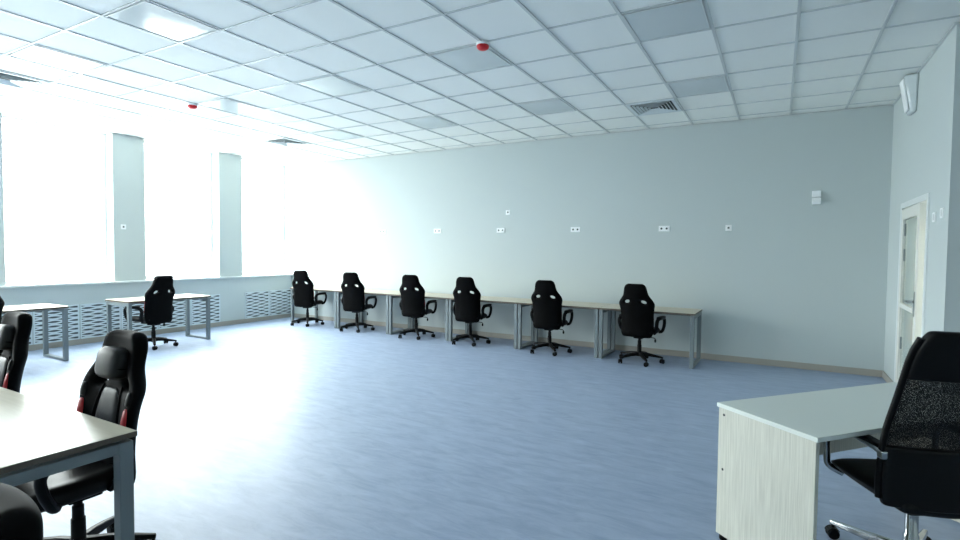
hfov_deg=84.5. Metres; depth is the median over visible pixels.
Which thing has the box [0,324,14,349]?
pillow
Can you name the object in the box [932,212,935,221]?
light switch
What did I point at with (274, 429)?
floor
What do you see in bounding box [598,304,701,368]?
desk
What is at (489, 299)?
desk
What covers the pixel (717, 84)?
recessed light
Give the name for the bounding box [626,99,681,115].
ceiling vent
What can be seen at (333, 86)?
recessed light
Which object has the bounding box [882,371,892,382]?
baseboard
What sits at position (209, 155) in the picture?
window
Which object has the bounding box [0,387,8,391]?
desk
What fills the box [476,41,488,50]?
detector
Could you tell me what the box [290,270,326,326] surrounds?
gaming chair
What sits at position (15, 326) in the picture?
gaming chair
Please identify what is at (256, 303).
air vent
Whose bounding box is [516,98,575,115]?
recessed light
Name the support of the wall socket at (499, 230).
attached to the wall at (793, 279)
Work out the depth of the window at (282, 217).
11.69 m
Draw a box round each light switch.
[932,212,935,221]
[939,207,943,217]
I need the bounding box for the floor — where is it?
[20,317,959,539]
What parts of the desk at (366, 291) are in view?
leg frame, leg frame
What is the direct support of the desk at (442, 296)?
on the floor
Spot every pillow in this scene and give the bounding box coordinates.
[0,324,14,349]
[94,346,127,379]
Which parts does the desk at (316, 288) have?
leg frame, leg frame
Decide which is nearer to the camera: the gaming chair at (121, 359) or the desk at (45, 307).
the gaming chair at (121, 359)
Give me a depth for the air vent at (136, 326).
8.87 m
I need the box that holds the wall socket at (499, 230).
[497,228,504,232]
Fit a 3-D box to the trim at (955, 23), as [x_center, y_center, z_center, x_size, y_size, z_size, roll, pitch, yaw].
[-1.228,-1.962,3.498,13.050,0.012,11.235,2,2,29]
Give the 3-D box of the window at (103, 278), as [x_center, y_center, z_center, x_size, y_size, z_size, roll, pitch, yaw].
[-6.393,-0.981,7.997,0.270,2.415,1.382,2,2,29]
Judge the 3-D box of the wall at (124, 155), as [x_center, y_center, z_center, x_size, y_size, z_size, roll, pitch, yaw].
[-7.077,-0.483,6.852,0.350,3.340,11.235,2,2,29]
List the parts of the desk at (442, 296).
leg frame, leg frame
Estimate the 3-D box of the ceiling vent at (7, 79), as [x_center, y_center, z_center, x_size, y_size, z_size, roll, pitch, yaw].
[-5.191,-2.088,5.780,0.572,0.018,0.601,2,2,29]
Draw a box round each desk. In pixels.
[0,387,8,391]
[0,390,136,539]
[2,303,68,360]
[105,294,210,339]
[290,286,359,327]
[336,289,409,333]
[388,292,467,340]
[448,296,534,348]
[517,300,611,357]
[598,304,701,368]
[716,382,959,539]
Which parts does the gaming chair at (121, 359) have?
seat, armrest, panel, backrest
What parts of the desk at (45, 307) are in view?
cross rail, leg frame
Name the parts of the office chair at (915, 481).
armrest, seat, frame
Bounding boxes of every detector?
[187,103,197,108]
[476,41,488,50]
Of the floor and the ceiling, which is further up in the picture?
the ceiling
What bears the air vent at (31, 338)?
in the wall at (124, 155)
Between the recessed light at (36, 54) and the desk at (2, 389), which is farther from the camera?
the recessed light at (36, 54)
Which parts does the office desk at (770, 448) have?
panel, modesty panel, panel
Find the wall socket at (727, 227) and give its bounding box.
[725,225,731,230]
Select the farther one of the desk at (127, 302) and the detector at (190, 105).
the desk at (127, 302)
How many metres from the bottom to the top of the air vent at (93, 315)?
0.535 m
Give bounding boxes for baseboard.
[28,313,290,350]
[294,313,882,376]
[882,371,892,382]
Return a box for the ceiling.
[0,0,959,165]
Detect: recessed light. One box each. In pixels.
[7,45,106,73]
[104,0,219,42]
[197,98,264,114]
[294,75,370,97]
[310,130,363,140]
[401,116,457,129]
[429,45,511,74]
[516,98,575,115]
[621,0,710,41]
[667,75,729,97]
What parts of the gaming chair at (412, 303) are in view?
backrest, armrest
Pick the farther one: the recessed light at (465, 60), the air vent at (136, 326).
the air vent at (136, 326)
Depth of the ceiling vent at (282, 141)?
9.04 m
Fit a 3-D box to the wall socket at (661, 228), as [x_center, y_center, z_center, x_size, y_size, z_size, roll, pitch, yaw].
[2.706,-0.609,7.763,0.156,0.082,0.013,2,2,29]
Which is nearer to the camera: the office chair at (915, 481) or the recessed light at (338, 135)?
the office chair at (915, 481)
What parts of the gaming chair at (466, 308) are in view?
backrest, armrest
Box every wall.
[0,113,291,344]
[291,106,893,370]
[884,24,959,395]
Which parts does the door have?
glass, handle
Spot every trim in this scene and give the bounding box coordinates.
[0,22,959,165]
[0,274,292,287]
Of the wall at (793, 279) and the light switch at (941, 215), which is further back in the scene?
the wall at (793, 279)
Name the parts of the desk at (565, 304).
leg frame, leg frame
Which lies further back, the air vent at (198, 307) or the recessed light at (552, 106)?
the air vent at (198, 307)
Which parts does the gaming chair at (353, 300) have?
backrest, armrest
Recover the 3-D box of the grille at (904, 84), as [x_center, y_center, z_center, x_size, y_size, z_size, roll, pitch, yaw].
[4.363,-1.788,5.435,0.057,0.315,0.190,2,2,29]
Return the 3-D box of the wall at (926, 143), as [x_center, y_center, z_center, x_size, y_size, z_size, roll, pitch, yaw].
[4.429,-0.304,5.308,0.140,3.340,2.605,2,2,29]
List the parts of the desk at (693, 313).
leg frame, cross rail, leg frame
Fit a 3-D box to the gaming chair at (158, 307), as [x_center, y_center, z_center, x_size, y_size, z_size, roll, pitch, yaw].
[-4.974,0.621,8.001,0.619,1.093,0.646,1,2,19]
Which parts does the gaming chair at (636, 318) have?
armrest, backrest, armrest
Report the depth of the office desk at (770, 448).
2.59 m
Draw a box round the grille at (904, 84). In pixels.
[899,78,908,112]
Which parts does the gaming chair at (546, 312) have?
backrest, armrest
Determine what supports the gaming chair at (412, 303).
on the floor
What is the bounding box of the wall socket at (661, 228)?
[659,226,669,230]
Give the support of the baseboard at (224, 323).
attached to the wall at (124, 155)
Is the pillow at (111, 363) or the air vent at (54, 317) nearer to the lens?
the pillow at (111, 363)
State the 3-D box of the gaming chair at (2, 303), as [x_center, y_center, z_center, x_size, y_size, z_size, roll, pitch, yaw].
[-5.954,0.678,6.167,0.619,1.093,0.646,1,2,19]
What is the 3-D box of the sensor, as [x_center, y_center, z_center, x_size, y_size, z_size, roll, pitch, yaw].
[4.333,-0.933,6.802,0.100,0.175,0.066,2,2,29]
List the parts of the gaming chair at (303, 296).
backrest, armrest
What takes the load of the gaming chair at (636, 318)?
on the floor
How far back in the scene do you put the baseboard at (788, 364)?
7.76 m
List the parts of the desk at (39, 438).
leg frame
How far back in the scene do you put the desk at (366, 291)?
9.96 m
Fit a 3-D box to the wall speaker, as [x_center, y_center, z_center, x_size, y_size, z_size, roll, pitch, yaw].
[4.390,-1.785,5.420,0.119,0.370,0.321,2,2,29]
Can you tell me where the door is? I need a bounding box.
[894,192,929,385]
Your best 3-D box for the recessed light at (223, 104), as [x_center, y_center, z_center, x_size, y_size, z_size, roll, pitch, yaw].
[-3.218,-2.109,6.832,0.572,0.011,0.601,2,2,29]
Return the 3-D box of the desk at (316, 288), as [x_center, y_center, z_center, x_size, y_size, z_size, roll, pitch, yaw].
[-3.118,0.726,10.673,1.273,0.725,0.702,2,2,30]
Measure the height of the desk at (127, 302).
0.725 m
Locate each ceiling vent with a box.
[0,71,49,89]
[260,137,309,146]
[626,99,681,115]
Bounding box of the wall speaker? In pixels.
[899,73,918,115]
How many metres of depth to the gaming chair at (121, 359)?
2.52 m
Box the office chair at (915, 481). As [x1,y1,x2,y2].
[823,331,959,539]
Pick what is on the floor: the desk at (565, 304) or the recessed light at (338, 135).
the desk at (565, 304)
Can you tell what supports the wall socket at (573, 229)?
attached to the wall at (793, 279)
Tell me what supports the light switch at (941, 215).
attached to the wall at (926, 143)
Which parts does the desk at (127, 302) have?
leg frame, cross rail, leg frame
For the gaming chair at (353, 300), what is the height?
1.093 m
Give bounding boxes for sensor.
[812,191,820,204]
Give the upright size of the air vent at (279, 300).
0.535 m
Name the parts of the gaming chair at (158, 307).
armrest, seat, backrest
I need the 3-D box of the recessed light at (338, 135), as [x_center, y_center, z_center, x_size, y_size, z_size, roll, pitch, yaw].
[-2.289,-2.160,8.473,0.572,0.011,0.601,2,2,29]
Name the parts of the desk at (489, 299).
leg frame, leg frame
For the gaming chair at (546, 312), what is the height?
1.093 m
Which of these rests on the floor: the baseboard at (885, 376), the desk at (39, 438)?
the desk at (39, 438)
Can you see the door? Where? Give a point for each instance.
(914, 214)
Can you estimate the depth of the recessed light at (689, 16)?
4.15 m
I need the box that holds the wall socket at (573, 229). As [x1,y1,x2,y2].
[571,227,579,231]
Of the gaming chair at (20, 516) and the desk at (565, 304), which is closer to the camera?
the gaming chair at (20, 516)
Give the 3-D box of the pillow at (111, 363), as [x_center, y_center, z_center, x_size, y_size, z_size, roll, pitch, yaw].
[-1.804,0.456,2.598,0.200,0.159,0.107,2,2,28]
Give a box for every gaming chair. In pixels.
[0,296,4,323]
[0,311,32,392]
[0,483,42,539]
[14,329,155,539]
[123,275,178,349]
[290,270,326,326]
[340,272,376,332]
[398,275,436,339]
[452,277,491,346]
[530,280,572,355]
[618,283,665,366]
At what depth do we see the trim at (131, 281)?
8.59 m
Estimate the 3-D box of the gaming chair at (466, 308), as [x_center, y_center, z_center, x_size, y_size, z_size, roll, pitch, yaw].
[-0.147,0.648,8.641,0.646,1.093,0.619,2,2,23]
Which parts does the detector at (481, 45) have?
plate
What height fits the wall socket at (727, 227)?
0.082 m
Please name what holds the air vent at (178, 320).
in the wall at (124, 155)
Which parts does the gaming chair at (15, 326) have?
panel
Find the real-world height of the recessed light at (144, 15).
0.011 m
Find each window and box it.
[2,116,106,285]
[144,141,212,279]
[242,159,284,275]
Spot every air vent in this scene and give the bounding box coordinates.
[1,312,32,344]
[33,304,79,344]
[80,302,120,338]
[121,303,157,331]
[158,300,190,328]
[191,294,219,324]
[245,291,268,318]
[269,289,290,315]
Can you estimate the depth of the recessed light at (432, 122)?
7.56 m

